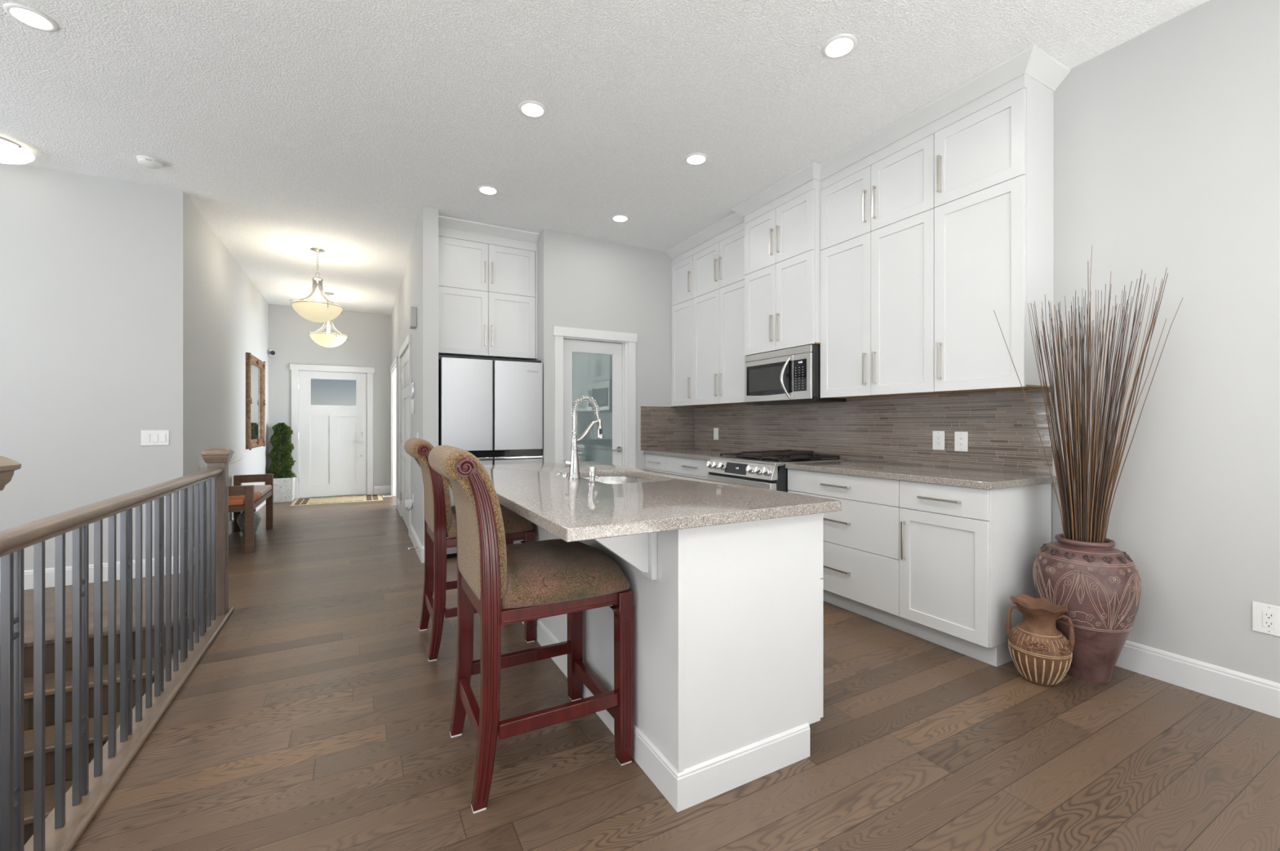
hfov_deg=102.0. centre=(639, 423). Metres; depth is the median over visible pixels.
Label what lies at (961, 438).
power outlet
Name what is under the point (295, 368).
trim
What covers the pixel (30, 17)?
recessed light
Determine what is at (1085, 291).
twig
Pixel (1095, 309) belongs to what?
twig
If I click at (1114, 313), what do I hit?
twig
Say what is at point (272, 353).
security camera
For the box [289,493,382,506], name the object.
entry rug
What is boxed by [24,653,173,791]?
wall
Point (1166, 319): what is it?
twig
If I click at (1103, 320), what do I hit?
twig
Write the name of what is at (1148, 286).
twig
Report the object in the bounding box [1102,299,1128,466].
twig
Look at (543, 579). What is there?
bar stool
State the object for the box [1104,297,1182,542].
twig
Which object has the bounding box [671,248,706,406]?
upper cabinet
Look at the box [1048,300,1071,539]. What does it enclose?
twig
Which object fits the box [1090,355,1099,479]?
twig
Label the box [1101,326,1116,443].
twig
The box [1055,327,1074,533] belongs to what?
twig
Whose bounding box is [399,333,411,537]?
trim
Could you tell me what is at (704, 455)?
countertop
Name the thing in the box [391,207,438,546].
wall
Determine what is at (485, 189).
recessed light
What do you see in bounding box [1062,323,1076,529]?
twig
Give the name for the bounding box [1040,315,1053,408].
twig
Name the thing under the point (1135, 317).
twig
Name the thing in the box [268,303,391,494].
wall
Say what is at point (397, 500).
baseboard
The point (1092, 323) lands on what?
twig
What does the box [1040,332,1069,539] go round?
twig
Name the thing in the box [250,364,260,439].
mirror glass
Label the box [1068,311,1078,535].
twig
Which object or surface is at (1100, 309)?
twig
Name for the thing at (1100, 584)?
floor vase
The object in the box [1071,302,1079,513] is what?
twig
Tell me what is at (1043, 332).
twig
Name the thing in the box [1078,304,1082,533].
twig
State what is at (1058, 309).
twig
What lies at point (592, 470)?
soap dispenser
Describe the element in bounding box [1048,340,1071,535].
twig
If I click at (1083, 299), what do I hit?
twig
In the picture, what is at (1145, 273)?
twig
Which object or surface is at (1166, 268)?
twig
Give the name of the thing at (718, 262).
upper cabinet
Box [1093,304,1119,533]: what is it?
twig
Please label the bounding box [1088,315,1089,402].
twig
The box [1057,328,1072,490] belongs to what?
twig
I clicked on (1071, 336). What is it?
twig
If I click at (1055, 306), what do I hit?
twig
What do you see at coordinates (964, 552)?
base cabinet
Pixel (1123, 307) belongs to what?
twig
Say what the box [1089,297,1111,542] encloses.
twig
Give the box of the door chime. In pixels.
[408,306,417,328]
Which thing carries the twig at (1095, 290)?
in the floor vase at (1100, 584)
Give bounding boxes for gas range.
[706,453,845,492]
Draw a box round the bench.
[228,474,273,553]
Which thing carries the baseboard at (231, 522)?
attached to the wall at (124, 313)
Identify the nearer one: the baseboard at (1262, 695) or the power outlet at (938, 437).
the baseboard at (1262, 695)
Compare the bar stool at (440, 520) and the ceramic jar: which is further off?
the ceramic jar
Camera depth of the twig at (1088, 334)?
2.50 m
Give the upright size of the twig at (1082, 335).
1.569 m
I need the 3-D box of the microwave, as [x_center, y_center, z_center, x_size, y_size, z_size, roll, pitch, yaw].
[1.208,-0.374,4.189,0.431,0.415,0.761,0,0,-28]
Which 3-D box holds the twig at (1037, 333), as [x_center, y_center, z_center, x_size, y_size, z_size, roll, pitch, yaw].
[1.981,0.343,2.484,0.188,1.555,0.011,0,0,-11]
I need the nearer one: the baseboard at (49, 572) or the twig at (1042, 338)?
the twig at (1042, 338)
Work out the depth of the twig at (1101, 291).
2.43 m
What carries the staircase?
attached to the floor
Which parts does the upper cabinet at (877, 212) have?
door, door, handle, handle, handle, handle, door, door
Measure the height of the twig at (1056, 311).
1.660 m
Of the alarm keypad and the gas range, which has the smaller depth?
the gas range
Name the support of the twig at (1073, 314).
in the floor vase at (1100, 584)
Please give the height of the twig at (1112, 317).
1.616 m
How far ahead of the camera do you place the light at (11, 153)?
3.43 m
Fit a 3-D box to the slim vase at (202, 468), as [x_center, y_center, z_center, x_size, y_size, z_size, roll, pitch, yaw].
[-3.683,0.736,4.553,0.156,0.907,0.472,0,0,-8]
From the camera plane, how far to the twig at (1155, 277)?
2.35 m
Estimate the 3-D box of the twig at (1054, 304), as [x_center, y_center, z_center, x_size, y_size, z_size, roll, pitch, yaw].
[1.997,0.280,2.437,0.119,1.679,0.008,0,0,-11]
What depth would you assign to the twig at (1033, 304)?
2.49 m
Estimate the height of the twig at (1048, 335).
1.548 m
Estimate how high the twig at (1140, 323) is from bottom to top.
1.583 m
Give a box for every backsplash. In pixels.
[640,406,693,450]
[693,388,1053,475]
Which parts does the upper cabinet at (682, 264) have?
door, door, handle, handle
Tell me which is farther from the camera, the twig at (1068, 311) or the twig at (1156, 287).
the twig at (1068, 311)
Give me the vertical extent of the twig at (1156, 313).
1.614 m
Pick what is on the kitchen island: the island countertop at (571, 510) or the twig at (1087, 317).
the island countertop at (571, 510)
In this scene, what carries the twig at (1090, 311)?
in the floor vase at (1100, 584)
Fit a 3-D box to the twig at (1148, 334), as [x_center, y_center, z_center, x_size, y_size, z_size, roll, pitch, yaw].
[2.230,0.324,2.378,0.011,1.593,0.188,0,0,-40]
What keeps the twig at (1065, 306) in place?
in the floor vase at (1100, 584)
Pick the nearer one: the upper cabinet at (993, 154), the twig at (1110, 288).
the twig at (1110, 288)
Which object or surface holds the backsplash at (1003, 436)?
attached to the wall at (1166, 140)
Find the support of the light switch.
attached to the wall at (124, 313)
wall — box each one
[0,163,268,570]
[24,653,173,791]
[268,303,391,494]
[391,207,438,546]
[533,229,693,469]
[698,0,1279,683]
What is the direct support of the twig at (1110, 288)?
in the floor vase at (1100, 584)
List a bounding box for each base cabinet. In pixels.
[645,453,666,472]
[665,456,710,479]
[787,468,908,633]
[899,480,1051,666]
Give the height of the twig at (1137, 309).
1.635 m
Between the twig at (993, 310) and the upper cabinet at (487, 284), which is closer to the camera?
the twig at (993, 310)
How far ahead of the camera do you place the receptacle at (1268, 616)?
2.12 m
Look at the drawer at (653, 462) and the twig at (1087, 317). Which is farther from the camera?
the drawer at (653, 462)
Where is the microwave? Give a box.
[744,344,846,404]
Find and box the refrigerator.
[438,355,542,557]
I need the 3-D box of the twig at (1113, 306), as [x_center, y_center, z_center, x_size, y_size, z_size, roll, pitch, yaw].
[2.182,0.286,2.444,0.014,1.668,0.087,0,0,-25]
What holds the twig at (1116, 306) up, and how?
in the floor vase at (1100, 584)
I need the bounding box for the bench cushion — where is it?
[228,484,271,506]
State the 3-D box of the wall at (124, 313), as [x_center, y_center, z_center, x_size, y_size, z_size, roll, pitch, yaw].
[-6.182,-0.345,5.280,3.362,3.070,4.424,0,0,-28]
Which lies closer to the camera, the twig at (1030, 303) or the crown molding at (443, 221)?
the twig at (1030, 303)
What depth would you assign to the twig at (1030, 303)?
2.48 m
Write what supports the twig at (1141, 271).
in the floor vase at (1100, 584)
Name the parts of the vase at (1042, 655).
handle, handle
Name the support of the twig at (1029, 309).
in the floor vase at (1100, 584)
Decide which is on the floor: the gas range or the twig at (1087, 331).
the gas range
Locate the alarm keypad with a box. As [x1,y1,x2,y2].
[410,400,414,413]
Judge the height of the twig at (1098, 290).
1.754 m
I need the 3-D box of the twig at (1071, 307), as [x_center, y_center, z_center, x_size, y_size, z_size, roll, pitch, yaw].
[2.075,0.280,2.471,0.079,1.681,0.010,0,0,-24]
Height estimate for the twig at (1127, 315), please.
1.617 m
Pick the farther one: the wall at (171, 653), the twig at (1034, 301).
the wall at (171, 653)
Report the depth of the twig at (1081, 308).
2.50 m
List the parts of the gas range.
knob, knob, knob, oven door, control panel, knob, knob, knob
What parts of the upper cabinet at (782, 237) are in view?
door, door, handle, handle, handle, handle, door, door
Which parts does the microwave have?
door, handle, touch panel, control panel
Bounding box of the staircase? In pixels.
[23,613,199,845]
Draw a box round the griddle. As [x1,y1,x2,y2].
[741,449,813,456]
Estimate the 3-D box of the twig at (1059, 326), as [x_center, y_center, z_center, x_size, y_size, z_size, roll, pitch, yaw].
[2.025,0.331,2.452,0.105,1.579,0.007,0,0,-15]
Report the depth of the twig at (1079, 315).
2.47 m
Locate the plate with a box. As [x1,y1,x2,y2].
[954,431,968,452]
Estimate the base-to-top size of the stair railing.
1.145 m
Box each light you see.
[0,137,35,164]
[3,3,58,31]
[289,247,343,322]
[308,292,347,347]
[477,185,498,195]
[518,100,546,118]
[611,214,629,222]
[684,152,707,165]
[821,33,857,58]
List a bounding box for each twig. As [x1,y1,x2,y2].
[993,310,1065,538]
[1027,303,1065,535]
[1029,309,1066,538]
[1030,302,1066,538]
[1033,304,1067,538]
[1034,301,1051,416]
[1035,329,1062,479]
[1035,334,1065,506]
[1037,333,1068,539]
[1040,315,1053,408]
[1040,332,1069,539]
[1041,302,1054,402]
[1042,322,1070,539]
[1042,337,1068,511]
[1043,322,1071,533]
[1043,332,1067,498]
[1044,297,1071,539]
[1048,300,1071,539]
[1048,302,1061,413]
[1048,313,1066,471]
[1048,334,1067,482]
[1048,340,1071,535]
[1050,302,1064,439]
[1051,321,1072,540]
[1052,328,1066,452]
[1053,304,1074,540]
[1054,306,1074,523]
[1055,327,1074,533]
[1056,311,1075,540]
[1057,309,1068,436]
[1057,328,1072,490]
[1058,326,1068,422]
[1059,304,1075,540]
[1060,314,1072,469]
[1060,320,1076,540]
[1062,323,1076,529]
[1064,296,1072,422]
[1065,306,1078,541]
[1065,346,1077,516]
[1066,324,1075,481]
[1067,332,1075,462]
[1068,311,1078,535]
[1069,318,1078,533]
[1070,337,1076,471]
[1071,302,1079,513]
[1071,306,1078,471]
[1071,320,1075,402]
[1071,336,1079,541]
[1072,314,1079,491]
[1073,300,1079,506]
[1073,326,1080,541]
[1075,293,1076,356]
[1075,328,1082,541]
[1076,333,1080,523]
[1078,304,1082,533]
[1078,319,1081,478]
[1079,306,1081,454]
[1079,315,1082,501]
[1080,302,1082,446]
[1080,308,1081,414]
[1080,324,1083,422]
[1081,334,1083,541]
[1082,298,1084,542]
[1083,290,1085,542]
[1084,304,1087,423]
[1084,316,1088,542]
[1084,326,1086,455]
[1085,311,1090,506]
[1085,323,1091,498]
[1085,323,1093,542]
[1085,331,1088,480]
[1086,284,1088,450]
[1087,247,1092,456]
[1087,309,1096,542]
[1087,326,1093,502]
[1087,333,1088,398]
[1088,289,1096,494]
[1088,302,1089,377]
[1088,309,1101,525]
[1088,312,1100,542]
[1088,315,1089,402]
[1088,335,1104,542]
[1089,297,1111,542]
[1090,289,1098,457]
[1090,290,1102,486]
[1090,297,1109,518]
[1090,320,1103,517]
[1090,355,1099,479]
[1091,275,1111,533]
[1091,288,1111,535]
[1091,306,1116,542]
[1092,311,1097,407]
[1092,312,1115,519]
[1093,284,1106,477]
[1093,292,1122,538]
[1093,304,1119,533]
[1093,306,1113,499]
[1093,306,1124,542]
[1093,316,1112,507]
[1093,331,1101,421]
[1094,297,1115,491]
[1094,301,1105,435]
[1094,302,1128,542]
[1095,310,1123,505]
[1095,316,1135,542]
[1096,285,1124,513]
[1096,305,1137,542]
[1096,307,1115,476]
[1097,271,1142,542]
[1097,296,1132,521]
[1098,273,1146,537]
[1098,286,1149,542]
[1098,322,1110,433]
[1099,315,1128,487]
[1099,320,1125,471]
[1100,312,1156,542]
[1101,280,1163,542]
[1101,287,1156,542]
[1101,313,1155,528]
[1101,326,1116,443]
[1102,267,1167,542]
[1102,278,1162,536]
[1102,290,1126,460]
[1102,295,1142,496]
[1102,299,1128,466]
[1104,278,1141,485]
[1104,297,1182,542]
[1104,303,1141,484]
[1105,333,1149,499]
[1106,280,1132,446]
[1106,323,1140,466]
[1107,309,1137,457]
[1108,319,1166,504]
[1111,277,1155,479]
[1111,283,1148,466]
[1112,279,1137,430]
[1117,302,1156,453]
[1124,273,1168,443]
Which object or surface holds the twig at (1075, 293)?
in the floor vase at (1100, 584)
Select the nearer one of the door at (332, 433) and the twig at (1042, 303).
the twig at (1042, 303)
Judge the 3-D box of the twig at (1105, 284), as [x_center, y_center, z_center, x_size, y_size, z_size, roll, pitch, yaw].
[2.183,0.232,2.466,0.017,1.776,0.074,0,0,-14]
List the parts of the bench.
rail, arm rail, leg, leg, arm rail, rail, leg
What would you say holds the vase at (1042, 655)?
on the floor
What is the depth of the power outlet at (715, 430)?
5.40 m
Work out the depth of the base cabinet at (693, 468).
4.78 m
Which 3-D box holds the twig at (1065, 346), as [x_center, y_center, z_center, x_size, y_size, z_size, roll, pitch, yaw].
[2.058,0.361,2.472,0.092,1.517,0.006,0,0,-18]
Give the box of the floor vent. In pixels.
[382,494,391,497]
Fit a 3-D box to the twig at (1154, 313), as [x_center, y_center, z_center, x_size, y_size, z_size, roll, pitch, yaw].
[2.218,0.315,2.363,0.007,1.610,0.188,0,0,-43]
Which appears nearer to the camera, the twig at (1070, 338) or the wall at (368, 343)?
the twig at (1070, 338)
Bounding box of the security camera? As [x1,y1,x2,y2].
[269,349,275,355]
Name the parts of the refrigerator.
door, door, door, door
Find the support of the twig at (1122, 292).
in the floor vase at (1100, 584)
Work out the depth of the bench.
4.80 m
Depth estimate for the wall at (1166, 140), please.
2.33 m
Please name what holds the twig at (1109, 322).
in the floor vase at (1100, 584)
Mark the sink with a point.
(607, 480)
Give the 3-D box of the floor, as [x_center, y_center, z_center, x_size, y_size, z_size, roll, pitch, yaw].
[-2.736,1.200,3.664,7.882,0.020,10.550,0,0,-28]
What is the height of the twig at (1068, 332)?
1.573 m
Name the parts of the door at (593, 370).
glass pane, lever handle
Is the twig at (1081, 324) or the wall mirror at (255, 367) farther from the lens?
the wall mirror at (255, 367)
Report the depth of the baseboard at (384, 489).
8.77 m
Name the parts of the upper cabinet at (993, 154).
handle, handle, door, door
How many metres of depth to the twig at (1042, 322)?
2.46 m
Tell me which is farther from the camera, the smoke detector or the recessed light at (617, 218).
the recessed light at (617, 218)
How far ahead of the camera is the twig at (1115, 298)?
2.44 m
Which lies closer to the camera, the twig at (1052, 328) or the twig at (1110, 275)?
the twig at (1110, 275)
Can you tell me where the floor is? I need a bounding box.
[23,493,1279,850]
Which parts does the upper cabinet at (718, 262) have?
door, door, handle, handle, handle, handle, door, door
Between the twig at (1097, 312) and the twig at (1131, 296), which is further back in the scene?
the twig at (1097, 312)
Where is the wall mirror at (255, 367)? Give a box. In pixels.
[245,352,266,450]
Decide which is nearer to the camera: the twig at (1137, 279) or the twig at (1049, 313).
the twig at (1137, 279)
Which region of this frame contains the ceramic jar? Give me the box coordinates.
[236,508,261,534]
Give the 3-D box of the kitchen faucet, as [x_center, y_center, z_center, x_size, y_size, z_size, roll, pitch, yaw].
[-0.294,0.067,2.698,0.209,0.424,0.094,0,0,-28]
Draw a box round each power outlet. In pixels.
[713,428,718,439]
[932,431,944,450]
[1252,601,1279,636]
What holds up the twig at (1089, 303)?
in the floor vase at (1100, 584)
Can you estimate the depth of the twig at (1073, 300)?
2.48 m
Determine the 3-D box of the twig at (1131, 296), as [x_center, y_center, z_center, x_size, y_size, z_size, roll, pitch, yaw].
[2.168,0.274,2.376,0.010,1.693,0.129,0,0,-40]
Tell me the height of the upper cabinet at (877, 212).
1.610 m
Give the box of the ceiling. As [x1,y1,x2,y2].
[0,0,1209,315]
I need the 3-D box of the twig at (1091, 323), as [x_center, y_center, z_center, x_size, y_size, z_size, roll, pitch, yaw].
[2.100,0.321,2.427,0.007,1.598,0.034,0,0,10]
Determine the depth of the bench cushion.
4.97 m
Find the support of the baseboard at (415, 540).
attached to the wall at (419, 286)
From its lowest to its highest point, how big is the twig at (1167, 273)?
1.783 m
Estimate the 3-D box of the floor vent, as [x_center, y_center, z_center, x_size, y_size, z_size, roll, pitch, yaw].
[-4.185,1.188,8.560,0.130,0.005,0.280,0,0,-28]
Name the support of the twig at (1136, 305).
in the floor vase at (1100, 584)
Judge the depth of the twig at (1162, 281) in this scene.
2.34 m
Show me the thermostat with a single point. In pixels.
(412, 383)
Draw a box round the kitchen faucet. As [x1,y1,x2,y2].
[565,395,603,479]
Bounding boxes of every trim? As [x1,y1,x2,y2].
[289,364,374,499]
[390,356,398,507]
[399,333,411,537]
[553,326,637,467]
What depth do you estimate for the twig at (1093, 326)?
2.43 m
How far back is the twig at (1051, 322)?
2.45 m
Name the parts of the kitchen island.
panel, skirting, panel, drawer, door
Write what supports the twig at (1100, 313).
in the floor vase at (1100, 584)
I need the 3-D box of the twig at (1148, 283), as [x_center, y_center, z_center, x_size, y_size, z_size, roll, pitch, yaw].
[2.216,0.246,2.381,0.009,1.748,0.173,0,0,-41]
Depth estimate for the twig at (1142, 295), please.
2.35 m
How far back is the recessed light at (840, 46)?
2.54 m
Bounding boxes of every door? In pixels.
[297,370,366,497]
[400,348,408,528]
[563,339,622,466]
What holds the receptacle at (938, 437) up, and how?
attached to the power outlet at (938, 437)
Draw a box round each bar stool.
[404,438,535,662]
[427,445,634,813]
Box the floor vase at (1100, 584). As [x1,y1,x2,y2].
[1032,533,1142,683]
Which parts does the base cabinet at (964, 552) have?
handle, handle, drawer, door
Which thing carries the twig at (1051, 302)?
in the floor vase at (1100, 584)
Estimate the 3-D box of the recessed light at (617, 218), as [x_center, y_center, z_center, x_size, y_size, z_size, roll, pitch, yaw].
[-0.179,-1.855,4.683,0.166,0.008,0.166,0,0,-28]
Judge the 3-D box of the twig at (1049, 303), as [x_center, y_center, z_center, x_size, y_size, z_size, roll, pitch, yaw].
[2.042,0.268,2.520,0.163,1.704,0.019,0,0,-16]
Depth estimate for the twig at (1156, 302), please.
2.35 m
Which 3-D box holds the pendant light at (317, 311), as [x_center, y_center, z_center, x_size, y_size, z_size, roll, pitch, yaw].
[-3.444,-1.474,5.531,0.474,0.771,0.474,0,0,-28]
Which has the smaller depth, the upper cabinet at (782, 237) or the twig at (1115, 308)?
the twig at (1115, 308)
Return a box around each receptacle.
[935,435,941,445]
[1262,610,1275,629]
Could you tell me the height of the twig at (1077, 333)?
1.547 m
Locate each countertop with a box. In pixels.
[483,461,841,542]
[643,448,741,460]
[785,460,1057,489]
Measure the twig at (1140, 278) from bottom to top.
1.778 m
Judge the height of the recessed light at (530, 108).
0.008 m
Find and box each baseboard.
[23,556,173,590]
[178,500,266,573]
[373,485,391,494]
[396,498,399,514]
[409,524,424,563]
[1115,640,1279,718]
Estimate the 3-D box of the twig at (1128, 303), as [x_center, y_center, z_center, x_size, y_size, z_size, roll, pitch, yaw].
[2.157,0.288,2.372,0.012,1.664,0.120,0,0,-42]
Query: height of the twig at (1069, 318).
1.616 m
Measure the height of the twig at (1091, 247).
1.960 m
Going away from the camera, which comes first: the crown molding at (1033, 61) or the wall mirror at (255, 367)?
the crown molding at (1033, 61)
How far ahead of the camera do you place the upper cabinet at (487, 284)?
4.89 m
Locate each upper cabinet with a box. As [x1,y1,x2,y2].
[438,226,537,360]
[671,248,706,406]
[693,221,746,405]
[744,179,820,355]
[820,121,959,399]
[933,74,1053,392]
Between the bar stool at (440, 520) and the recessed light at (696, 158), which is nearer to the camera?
the bar stool at (440, 520)
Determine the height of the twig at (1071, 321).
1.606 m
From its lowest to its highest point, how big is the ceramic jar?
0.287 m
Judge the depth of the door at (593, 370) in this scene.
5.26 m
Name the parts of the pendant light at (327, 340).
arm, arm, lamp shade, arm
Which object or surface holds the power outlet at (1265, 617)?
attached to the wall at (1166, 140)
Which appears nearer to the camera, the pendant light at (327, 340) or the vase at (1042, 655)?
the vase at (1042, 655)
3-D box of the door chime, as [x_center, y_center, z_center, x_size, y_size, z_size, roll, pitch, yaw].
[-2.175,-1.015,4.963,0.055,0.190,0.140,0,0,-28]
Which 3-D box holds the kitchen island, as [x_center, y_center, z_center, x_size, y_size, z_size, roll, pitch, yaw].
[-0.215,0.753,2.635,0.932,0.874,2.161,0,0,-28]
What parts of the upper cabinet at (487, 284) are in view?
door, door, handle, handle, handle, handle, door, door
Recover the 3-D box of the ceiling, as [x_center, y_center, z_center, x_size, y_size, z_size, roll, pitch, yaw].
[-2.132,-1.910,2.655,7.982,0.100,13.100,0,0,-28]
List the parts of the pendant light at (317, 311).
arm, lamp shade, arm, arm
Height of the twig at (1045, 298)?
1.732 m
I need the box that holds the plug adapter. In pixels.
[404,499,413,510]
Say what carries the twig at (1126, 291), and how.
in the floor vase at (1100, 584)
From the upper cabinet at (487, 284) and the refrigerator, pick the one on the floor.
the refrigerator
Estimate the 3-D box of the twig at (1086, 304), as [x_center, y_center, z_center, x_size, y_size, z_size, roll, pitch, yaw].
[2.137,0.275,2.484,0.007,1.690,0.048,0,0,34]
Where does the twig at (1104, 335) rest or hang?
in the floor vase at (1100, 584)
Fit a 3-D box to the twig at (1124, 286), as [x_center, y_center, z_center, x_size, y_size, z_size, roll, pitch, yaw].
[2.172,0.245,2.400,0.008,1.750,0.114,0,0,-36]
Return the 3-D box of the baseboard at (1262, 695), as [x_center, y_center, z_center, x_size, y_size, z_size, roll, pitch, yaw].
[3.310,1.121,0.766,0.014,0.137,4.592,0,0,-28]
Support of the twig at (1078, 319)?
in the floor vase at (1100, 584)
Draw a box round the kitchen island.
[513,513,822,812]
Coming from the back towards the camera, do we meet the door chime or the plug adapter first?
the plug adapter
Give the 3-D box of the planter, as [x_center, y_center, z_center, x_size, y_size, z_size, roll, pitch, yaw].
[-5.505,1.007,7.953,0.330,0.366,0.330,0,0,-28]
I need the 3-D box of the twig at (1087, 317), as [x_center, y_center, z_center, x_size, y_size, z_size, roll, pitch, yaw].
[2.077,0.291,2.412,0.008,1.658,0.024,0,0,15]
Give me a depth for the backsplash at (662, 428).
5.60 m
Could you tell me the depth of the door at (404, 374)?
6.13 m
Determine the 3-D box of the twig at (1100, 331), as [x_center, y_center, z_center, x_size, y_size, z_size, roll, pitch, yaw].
[2.161,0.338,2.459,0.013,1.565,0.062,0,0,-9]
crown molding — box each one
[438,215,539,243]
[665,44,1071,259]
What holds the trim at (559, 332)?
attached to the wall at (584, 282)
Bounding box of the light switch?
[141,430,168,445]
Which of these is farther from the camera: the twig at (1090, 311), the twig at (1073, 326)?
the twig at (1073, 326)
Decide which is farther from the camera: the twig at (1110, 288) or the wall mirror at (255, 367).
the wall mirror at (255, 367)
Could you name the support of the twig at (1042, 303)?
in the floor vase at (1100, 584)
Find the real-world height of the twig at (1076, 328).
1.568 m
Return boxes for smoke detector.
[136,155,163,168]
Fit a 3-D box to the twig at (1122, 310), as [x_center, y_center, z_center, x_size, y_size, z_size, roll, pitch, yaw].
[2.208,0.298,2.443,0.018,1.645,0.113,0,0,-28]
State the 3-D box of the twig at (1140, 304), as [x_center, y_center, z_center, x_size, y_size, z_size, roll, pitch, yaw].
[2.219,0.284,2.400,0.015,1.673,0.158,0,0,-36]
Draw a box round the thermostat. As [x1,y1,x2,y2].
[411,382,414,396]
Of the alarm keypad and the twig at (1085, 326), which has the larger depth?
the alarm keypad
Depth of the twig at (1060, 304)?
2.44 m
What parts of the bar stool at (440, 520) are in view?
leg, backrest, leg, seat rail, seat, leg, leg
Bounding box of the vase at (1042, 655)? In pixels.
[1005,594,1075,686]
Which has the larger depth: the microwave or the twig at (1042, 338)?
the microwave
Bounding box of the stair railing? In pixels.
[0,448,234,850]
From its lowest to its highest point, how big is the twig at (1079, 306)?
1.682 m
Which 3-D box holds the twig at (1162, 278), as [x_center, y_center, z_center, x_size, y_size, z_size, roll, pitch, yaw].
[2.235,0.239,2.360,0.008,1.762,0.206,0,0,-43]
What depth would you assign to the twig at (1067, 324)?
2.48 m
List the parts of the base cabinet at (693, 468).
drawer, handle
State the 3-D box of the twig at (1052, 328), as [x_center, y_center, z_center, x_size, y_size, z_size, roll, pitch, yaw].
[2.043,0.320,2.509,0.150,1.599,0.016,0,0,-17]
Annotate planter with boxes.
[273,476,295,502]
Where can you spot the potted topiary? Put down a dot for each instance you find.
(284, 481)
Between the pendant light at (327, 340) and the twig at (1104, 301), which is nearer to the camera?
the twig at (1104, 301)
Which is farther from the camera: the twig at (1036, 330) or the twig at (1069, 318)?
the twig at (1036, 330)
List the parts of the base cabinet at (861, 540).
handle, handle, handle, drawer, drawer, drawer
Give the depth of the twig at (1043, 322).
2.51 m
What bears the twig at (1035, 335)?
in the floor vase at (1100, 584)
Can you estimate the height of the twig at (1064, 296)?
1.730 m
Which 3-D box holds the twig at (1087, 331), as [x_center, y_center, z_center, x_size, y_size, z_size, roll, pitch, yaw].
[2.114,0.327,2.449,0.006,1.587,0.038,0,0,22]
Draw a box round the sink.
[582,476,653,484]
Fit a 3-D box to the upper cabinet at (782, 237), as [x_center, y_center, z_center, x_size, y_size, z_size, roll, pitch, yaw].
[1.229,-1.193,4.200,0.401,1.214,0.770,0,0,-28]
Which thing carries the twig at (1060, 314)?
in the floor vase at (1100, 584)
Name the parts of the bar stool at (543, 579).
leg, backrest, leg, seat rail, seat, leg, leg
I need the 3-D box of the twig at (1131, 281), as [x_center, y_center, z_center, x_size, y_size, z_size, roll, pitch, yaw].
[2.176,0.239,2.384,0.007,1.763,0.132,0,0,-39]
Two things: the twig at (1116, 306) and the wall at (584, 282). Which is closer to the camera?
the twig at (1116, 306)
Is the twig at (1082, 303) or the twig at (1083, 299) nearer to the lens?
the twig at (1083, 299)
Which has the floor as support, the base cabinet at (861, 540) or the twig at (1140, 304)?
the base cabinet at (861, 540)
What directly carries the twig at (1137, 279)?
in the floor vase at (1100, 584)
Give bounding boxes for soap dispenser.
[587,466,598,482]
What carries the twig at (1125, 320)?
in the floor vase at (1100, 584)
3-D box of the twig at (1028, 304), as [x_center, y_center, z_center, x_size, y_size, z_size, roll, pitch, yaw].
[1.965,0.272,2.506,0.226,1.697,0.016,0,0,-11]
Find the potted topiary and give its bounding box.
[266,422,296,502]

